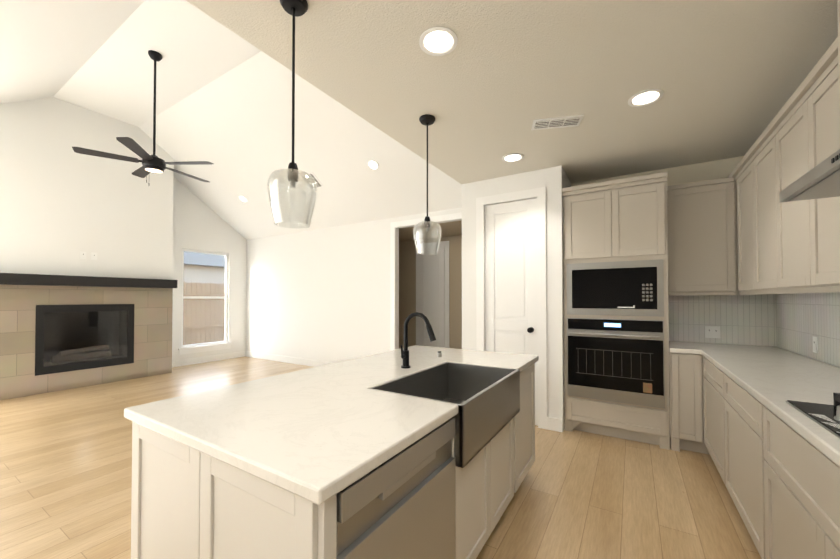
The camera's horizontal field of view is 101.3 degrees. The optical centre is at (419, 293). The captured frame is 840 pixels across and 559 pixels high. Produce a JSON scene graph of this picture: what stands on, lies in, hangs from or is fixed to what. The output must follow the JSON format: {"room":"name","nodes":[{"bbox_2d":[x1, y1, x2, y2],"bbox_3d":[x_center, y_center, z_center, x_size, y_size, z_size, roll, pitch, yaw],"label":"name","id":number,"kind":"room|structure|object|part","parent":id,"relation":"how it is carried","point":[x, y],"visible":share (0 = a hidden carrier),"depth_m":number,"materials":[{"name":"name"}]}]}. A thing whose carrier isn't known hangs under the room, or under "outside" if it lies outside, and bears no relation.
{"room":"kitchen","nodes":[
{"label":"kitchen","id":0,"kind":"room"},
{"bbox_2d":[0,98,43,273],"bbox_3d":[-5.913,-0.941,4.826,0.670,4.750,0.720,-1,-1,32],"label":"wall bump-out","id":1,"kind":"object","parent":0,"point":[21,153],"visible":0.43,"depth_m":4.79,"materials":[{"name":"white paint"}]},
{"bbox_2d":[41,97,131,277],"bbox_3d":[-5.453,-1.540,5.582,0.670,3.530,1.035,-1,-1,32],"label":"wall","id":2,"kind":"structure","parent":0,"point":[86,203],"depth_m":5.34,"materials":[{"name":"white paint"}]},
{"bbox_2d":[80,251,85,258],"bbox_3d":[-5.204,-0.589,5.324,0.008,0.116,0.070,-1,-1,32],"label":"outlet","id":3,"kind":"object","parent":2,"relation":"attached to","point":[82,255],"visible":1,"depth_m":5.32,"materials":[{"name":"white plastic"}]},
{"bbox_2d":[91,252,96,259],"bbox_3d":[-5.136,-0.587,5.435,0.008,0.116,0.070,-1,-1,32],"label":"outlet","id":4,"kind":"object","parent":2,"relation":"attached to","point":[93,256],"visible":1,"depth_m":5.42,"materials":[{"name":"white plastic"}]},
{"bbox_2d":[130,125,173,279],"bbox_3d":[-5.018,-0.920,6.280,0.670,4.750,0.625,-1,-1,32],"label":"wall bump-out","id":5,"kind":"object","parent":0,"point":[152,229],"visible":0.36,"depth_m":6.09,"materials":[{"name":"white paint"}]},
{"bbox_2d":[172,177,246,360],"bbox_3d":[-4.598,-0.903,7.486,0.120,4.750,1.870,-1,-1,32],"label":"wall","id":6,"kind":"structure","parent":0,"point":[206,228],"depth_m":7.40,"materials":[{"name":"white paint"}]},
{"bbox_2d":[178,249,231,354],"bbox_3d":[-4.595,0.167,7.404,0.135,2.148,1.080,-1,-1,32],"label":"window","id":7,"kind":"structure","parent":6,"relation":"in","point":[214,297],"depth_m":7.43,"materials":[{"name":"white"}]},
{"bbox_2d":[172,351,245,366],"bbox_3d":[-4.573,1.405,7.362,0.016,0.130,1.740,-1,-1,32],"label":"baseboard","id":8,"kind":"structure","parent":6,"relation":"attached to","point":[189,361],"depth_m":7.38,"materials":[{"name":"white wood"}]},
{"bbox_2d":[0,0,461,239],"bbox_3d":[-3.037,-2.149,4.193,6.250,1.812,5.870,-1,-1,32],"label":"ceiling","id":9,"kind":"structure","parent":0,"point":[224,99],"depth_m":4.83,"materials":[{"name":"white paint"}]},
{"bbox_2d":[72,50,213,183],"bbox_3d":[-3.224,-2.082,4.193,1.333,1.624,1.355,-1,-1,32],"label":"ceiling fan","id":10,"kind":"object","parent":9,"relation":"hanging from","point":[153,163],"visible":1,"depth_m":4.09,"materials":[{"name":"black metal"}]},
{"bbox_2d":[238,195,247,202],"bbox_3d":[-3.491,-1.863,6.798,0.186,0.109,0.157,-1,-1,32],"label":"recessed light","id":11,"kind":"object","parent":9,"relation":"in","point":[243,199],"visible":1,"depth_m":6.80,"materials":[{"name":"white"}]},
{"bbox_2d":[301,172,323,188],"bbox_3d":[-1.806,-1.877,5.759,0.300,0.174,0.252,-1,-1,32],"label":"ceiling vent","id":12,"kind":"object","parent":9,"relation":"in","point":[319,184],"visible":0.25,"depth_m":5.73,"materials":[{"name":"white"}]},
{"bbox_2d":[367,160,378,170],"bbox_3d":[-0.690,-1.888,5.072,0.186,0.109,0.157,-1,-1,32],"label":"recessed light","id":13,"kind":"object","parent":9,"relation":"in","point":[373,165],"visible":1,"depth_m":5.07,"materials":[{"name":"white plastic"}]},
{"bbox_2d":[246,207,461,362],"bbox_3d":[-1.749,0.061,6.757,5.720,2.800,0.100,-1,-1,32],"label":"wall","id":14,"kind":"structure","parent":0,"point":[322,294],"depth_m":6.80,"materials":[{"name":"white paint"}]},
{"bbox_2d":[245,351,332,366],"bbox_3d":[-2.307,1.400,7.014,4.240,0.130,0.016,-1,-1,32],"label":"baseboard","id":15,"kind":"structure","parent":14,"relation":"attached to","point":[308,362],"depth_m":7.32,"materials":[{"name":"white wood"}]},
{"bbox_2d":[390,212,461,350],"bbox_3d":[0.140,0.110,5.582,1.450,2.670,0.118,-1,-1,32],"label":"door frame","id":16,"kind":"structure","parent":14,"relation":"attached to","point":[394,284],"depth_m":5.80,"materials":[{"name":"white wood"}]},
{"bbox_2d":[0,356,761,558],"bbox_3d":[-2.028,1.440,3.502,10.600,0.050,10.000,-1,-1,32],"label":"floor","id":17,"kind":"structure","parent":0,"point":[65,474],"depth_m":2.46,"materials":[{"name":"brown wood"}]},
{"bbox_2d":[0,273,177,399],"bbox_3d":[-5.287,0.592,5.393,0.620,1.699,2.378,-1,-1,32],"label":"fireplace","id":18,"kind":"object","parent":17,"relation":"on","point":[61,332],"visible":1,"depth_m":5.34,"materials":[{"name":"tile"}]},
{"bbox_2d":[131,360,537,558],"bbox_3d":[-0.137,0.954,2.033,1.113,0.880,2.176,-1,-1,32],"label":"kitchen island","id":19,"kind":"object","parent":17,"relation":"on","point":[417,452],"depth_m":1.18,"materials":[{"name":"wood"}]},
{"bbox_2d":[124,345,538,507],"bbox_3d":[-0.140,0.494,2.042,1.140,0.040,2.210,-1,-1,32],"label":"island countertop","id":20,"kind":"structure","parent":19,"relation":"on","point":[303,434],"depth_m":1.33,"materials":[{"name":"white stone"}]},
{"bbox_2d":[401,312,441,368],"bbox_3d":[0.102,0.300,2.351,0.252,0.357,0.550,0,-1,32],"label":"faucet","id":21,"kind":"object","parent":20,"relation":"on","point":[435,362],"depth_m":2.21,"materials":[{"name":"black metal"}]},
{"bbox_2d":[369,362,519,467],"bbox_3d":[0.185,0.607,1.939,0.516,0.263,0.856,0,-1,32],"label":"sink","id":22,"kind":"object","parent":20,"relation":"in","point":[486,398],"depth_m":1.95,"materials":[{"name":"black metal"}]},
{"bbox_2d":[336,416,455,558],"bbox_3d":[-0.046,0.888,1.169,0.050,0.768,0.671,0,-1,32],"label":"dishwasher","id":23,"kind":"object","parent":19,"relation":"in","point":[403,506],"depth_m":1.13,"materials":[{"name":"grey metal"}]},
{"bbox_2d":[562,172,669,449],"bbox_3d":[1.985,0.164,3.579,0.932,2.505,0.725,-1,-1,32],"label":"tall cabinet","id":24,"kind":"object","parent":17,"relation":"on","point":[616,312],"visible":0.98,"depth_m":3.31,"materials":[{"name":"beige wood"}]},
{"bbox_2d":[567,259,663,316],"bbox_3d":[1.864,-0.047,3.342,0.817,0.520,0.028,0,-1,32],"label":"microwave","id":25,"kind":"object","parent":24,"relation":"in","point":[609,287],"depth_m":3.32,"materials":[{"name":"silver metal"}]},
{"bbox_2d":[567,318,664,408],"bbox_3d":[1.843,0.645,3.298,0.817,0.795,0.108,0,-1,32],"label":"oven","id":26,"kind":"object","parent":24,"relation":"in","point":[616,361],"depth_m":3.28,"materials":[{"name":"silver metal"}]},
{"bbox_2d":[669,352,694,451],"bbox_3d":[2.503,0.972,3.271,0.254,0.880,0.686,-1,-1,32],"label":"base cabinet","id":27,"kind":"object","parent":17,"relation":"on","point":[681,394],"depth_m":3.06,"materials":[{"name":"wood"}]},
{"bbox_2d":[695,392,722,479],"bbox_3d":[2.463,0.961,2.466,0.682,0.880,0.875,-1,-1,32],"label":"base cabinet","id":28,"kind":"object","parent":17,"relation":"on","point":[708,434],"depth_m":2.84,"materials":[{"name":"wood"}]},
{"bbox_2d":[723,436,754,543],"bbox_3d":[2.083,0.951,1.792,0.622,0.880,0.940,-1,-1,32],"label":"base cabinet","id":29,"kind":"object","parent":17,"relation":"on","point":[739,483],"depth_m":1.99,"materials":[{"name":"wood"}]},
{"bbox_2d":[755,484,806,558],"bbox_3d":[1.559,0.939,0.941,0.622,0.880,1.340,-1,-1,32],"label":"base cabinet","id":30,"kind":"object","parent":17,"relation":"on","point":[773,539],"depth_m":1.55,"materials":[{"name":"wood"}]},
{"bbox_2d":[669,341,839,558],"bbox_3d":[1.362,0.478,0.851,0.856,0.040,6.016,-1,-1,32],"label":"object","id":31,"kind":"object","parent":30,"relation":"on","point":[778,408],"depth_m":1.58,"materials":[{"name":"white stone"}]},
{"bbox_2d":[786,392,839,438],"bbox_3d":[1.556,0.425,0.950,0.535,0.068,0.910,0,-1,32],"label":"cooktop","id":32,"kind":"object","parent":31,"relation":"in","point":[825,417],"depth_m":1.30,"materials":[{"name":"silver metal"}]},
{"bbox_2d":[399,235,461,348],"bbox_3d":[0.395,0.107,7.139,3.730,2.720,0.100,-1,-1,32],"label":"wall","id":33,"kind":"structure","parent":0,"point":[407,278],"depth_m":7.38,"materials":[{"name":"beige paint"}]},
{"bbox_2d":[419,246,444,347],"bbox_3d":[0.246,0.245,7.143,0.604,2.432,0.035,-1,-1,32],"label":"hall door","id":34,"kind":"structure","parent":33,"relation":"in","point":[431,288],"depth_m":7.12,"materials":[{"name":"white wood"}]},
{"bbox_2d":[399,220,461,241],"bbox_3d":[0.041,-1.211,6.583,3.730,0.100,1.450,-1,-1,32],"label":"ceiling","id":35,"kind":"structure","parent":0,"point":[453,228],"depth_m":6.47,"materials":[{"name":"beige paint"}]},
{"bbox_2d":[460,368,519,463],"bbox_3d":[0.396,0.604,1.810,0.022,0.263,0.856,-1,-1,32],"label":"apron","id":36,"kind":"structure","parent":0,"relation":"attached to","point":[483,415],"depth_m":1.68,"materials":[{"name":"grey metal"}]},
{"bbox_2d":[462,167,552,416],"bbox_3d":[0.966,0.051,3.910,1.030,2.740,0.100,-1,-1,32],"label":"wall","id":37,"kind":"structure","parent":0,"point":[472,192],"depth_m":4.00,"materials":[{"name":"white paint"}]},
{"bbox_2d":[476,187,546,428],"bbox_3d":[1.020,0.150,3.864,0.780,2.540,0.118,-1,-1,32],"label":"door frame","id":38,"kind":"structure","parent":37,"relation":"attached to","point":[538,193],"depth_m":3.66,"materials":[{"name":"white wood"}]},
{"bbox_2d":[485,198,537,425],"bbox_3d":[1.019,0.195,3.860,0.594,2.438,0.035,-1,-1,32],"label":"pantry door","id":39,"kind":"structure","parent":37,"relation":"in","point":[510,273],"depth_m":3.84,"materials":[{"name":"white wood"}]},
{"bbox_2d":[527,327,533,332],"bbox_3d":[1.183,0.392,3.691,0.058,0.058,0.076,-1,-1,32],"label":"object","id":40,"kind":"structure","parent":39,"relation":"attached to","point":[530,330],"depth_m":3.66,"materials":[{"name":"black metal"}]},
{"bbox_2d":[186,0,837,183],"bbox_3d":[0.377,-1.419,1.092,3.005,0.120,7.550,-1,-1,32],"label":"ceiling","id":41,"kind":"structure","parent":0,"point":[727,77],"depth_m":2.08,"materials":[{"name":"beige paint"}]},
{"bbox_2d":[267,0,316,228],"bbox_3d":[-0.584,-0.832,1.588,0.216,1.039,0.216,-1,-1,32],"label":"pendant light","id":42,"kind":"object","parent":41,"relation":"hanging from","point":[296,8],"visible":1,"depth_m":1.58,"materials":[{"name":"black"}]},
{"bbox_3d":[-0.584,-0.435,1.582,0.216,0.246,0.216,0,-1,32],"label":"lamp shade","id":43,"kind":"part","parent":42,"relation":"part of","materials":[{"name":"clear glass"}]},
{"bbox_3d":[-0.584,-0.919,1.589,0.124,0.864,0.124,0,-1,32],"label":"stem","id":44,"kind":"part","parent":42,"relation":"part of","materials":[{"name":"black metal"}]},
{"bbox_2d":[413,114,441,255],"bbox_3d":[0.056,-0.817,2.627,0.216,1.039,0.216,-1,-1,32],"label":"pendant light","id":45,"kind":"object","parent":41,"relation":"hanging from","point":[427,120],"visible":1,"depth_m":2.60,"materials":[{"name":"black"}]},
{"bbox_3d":[0.056,-0.904,2.628,0.124,0.864,0.124,0,-1,32],"label":"stem","id":46,"kind":"part","parent":45,"relation":"part of","materials":[{"name":"black metal"}]},
{"bbox_3d":[0.056,-0.420,2.621,0.216,0.246,0.216,0,-1,32],"label":"lamp shade","id":47,"kind":"part","parent":45,"relation":"part of","materials":[{"name":"clear glass"}]},
{"bbox_2d":[419,27,457,55],"bbox_3d":[0.098,-1.344,1.845,0.206,0.007,0.206,-1,-1,32],"label":"recessed light","id":48,"kind":"object","parent":41,"relation":"in","point":[438,43],"visible":1,"depth_m":1.84,"materials":[{"name":"white plastic"}]},
{"bbox_2d":[502,153,523,161],"bbox_3d":[0.907,-1.322,3.366,0.206,0.007,0.206,-1,-1,32],"label":"recessed light","id":49,"kind":"object","parent":41,"relation":"in","point":[514,157],"visible":1,"depth_m":3.35,"materials":[{"name":"white plastic"}]},
{"bbox_2d":[531,115,583,130],"bbox_3d":[1.067,-1.330,2.692,0.360,0.011,0.160,0,-1,12],"label":"ceiling vent","id":50,"kind":"object","parent":41,"relation":"in","point":[557,122],"visible":1,"depth_m":2.68,"materials":[{"name":"white metal"}]},
{"bbox_2d":[628,89,663,106],"bbox_3d":[1.545,-1.337,2.363,0.206,0.007,0.206,-1,-1,32],"label":"recessed light","id":51,"kind":"object","parent":41,"relation":"in","point":[649,96],"visible":1,"depth_m":2.36,"materials":[{"name":"white plastic"}]},
{"bbox_2d":[551,165,570,431],"bbox_3d":[1.596,0.050,3.856,0.100,2.740,0.670,-1,-1,32],"label":"wall","id":52,"kind":"structure","parent":0,"point":[560,180],"depth_m":3.57,"materials":[{"name":"white paint"}]},
{"bbox_2d":[571,156,776,346],"bbox_3d":[2.155,-0.008,3.977,2.785,2.860,0.120,-1,-1,32],"label":"wall","id":53,"kind":"structure","parent":0,"point":[706,171],"depth_m":3.52,"materials":[{"name":"beige paint"}]},
{"bbox_2d":[667,178,726,294],"bbox_3d":[2.710,-0.529,3.364,0.530,1.035,0.347,-1,-1,32],"label":"upper cabinet","id":54,"kind":"object","parent":53,"relation":"attached to","point":[697,237],"depth_m":3.24,"materials":[{"name":"wood"}]},
{"bbox_2d":[668,293,776,345],"bbox_3d":[2.936,0.243,3.415,0.848,0.498,0.010,-1,-1,32],"label":"backsplash","id":55,"kind":"structure","parent":53,"relation":"attached to","point":[745,319],"depth_m":3.37,"materials":[{"name":"tile"}]},
{"bbox_2d":[705,326,719,337],"bbox_3d":[2.905,0.384,3.421,0.116,0.116,0.008,-1,-1,32],"label":"electrical outlet","id":56,"kind":"object","parent":55,"relation":"attached to","point":[712,331],"visible":1,"depth_m":3.42,"materials":[{"name":"white plastic"}]},
{"bbox_2d":[735,160,750,291],"bbox_3d":[2.796,-0.536,2.707,0.346,1.030,0.537,-1,-1,32],"label":"upper cabinet","id":57,"kind":"object","parent":0,"relation":"attached to","point":[741,176],"depth_m":2.90,"materials":[{"name":"wood"}]},
{"bbox_2d":[747,136,770,291],"bbox_3d":[2.561,-0.542,2.325,0.346,1.030,0.600,-1,-1,32],"label":"upper cabinet","id":58,"kind":"object","parent":0,"relation":"attached to","point":[758,198],"depth_m":2.53,"materials":[{"name":"wood"}]},
{"bbox_2d":[767,132,839,291],"bbox_3d":[2.309,-0.547,1.917,0.346,1.030,0.600,-1,-1,32],"label":"upper cabinet","id":59,"kind":"object","parent":0,"relation":"attached to","point":[784,221],"depth_m":2.12,"materials":[{"name":"wood"}]},
{"bbox_2d":[771,0,839,207],"bbox_3d":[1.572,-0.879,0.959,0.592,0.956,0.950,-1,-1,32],"label":"upper cabinet","id":60,"kind":"object","parent":0,"relation":"attached to","point":[805,133],"depth_m":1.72,"materials":[{"name":"wood"}]},
{"bbox_2d":[779,149,839,202],"bbox_3d":[1.571,-0.507,0.955,0.595,0.224,0.910,0,-1,32],"label":"hood","id":61,"kind":"object","parent":60,"relation":"attached to","point":[822,181],"depth_m":1.27,"materials":[{"name":"silver metal"}]},
{"bbox_2d":[799,200,839,291],"bbox_3d":[2.071,-0.553,1.530,0.346,1.030,0.548,-1,-1,32],"label":"upper cabinet","id":62,"kind":"object","parent":0,"relation":"attached to","point":[819,224],"depth_m":1.73,"materials":[{"name":"wood"}]},
{"bbox_3d":[1.524,-0.062,0.184,0.120,2.860,7.240,-1,-1,32],"label":"wall","id":63,"kind":"structure","parent":0,"visible":0},
{"bbox_2d":[776,292,839,366],"bbox_3d":[1.725,0.026,0.634,0.010,0.854,6.020,-1,-1,32],"label":"backsplash","id":64,"kind":"structure","parent":63,"relation":"attached to","point":[802,319],"depth_m":2.58,"materials":[{"name":"tile"}]},
{"bbox_2d":[812,336,817,352],"bbox_3d":[2.865,0.371,2.500,0.008,0.116,0.070,-1,-1,32],"label":"electrical outlet","id":65,"kind":"object","parent":64,"relation":"attached to","point":[815,344],"visible":1,"depth_m":2.49,"materials":[{"name":"white plastic"}]},
{"label":"outside","id":66,"kind":"structure","parent":0,"visible":0},
{"bbox_3d":[-26.273,1.842,21.959,51.950,0.170,90.000,-1,-1,32],"label":"ground","id":67,"kind":"structure","parent":66,"visible":0},
{"bbox_2d":[183,283,224,344],"bbox_3d":[-7.737,0.612,9.995,0.080,1.950,13.045,-1,-1,32],"label":"fence","id":68,"kind":"object","parent":67,"relation":"on","point":[209,309],"depth_m":11.17,"materials":[{"name":"brown wood"}]},
{"bbox_2d":[183,251,224,283],"bbox_3d":[-16.035,-1.972,15.705,9.000,7.280,23.200,-1,-1,32],"label":"house","id":69,"kind":"structure","parent":67,"relation":"on","point":[193,257],"depth_m":16.69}
]}

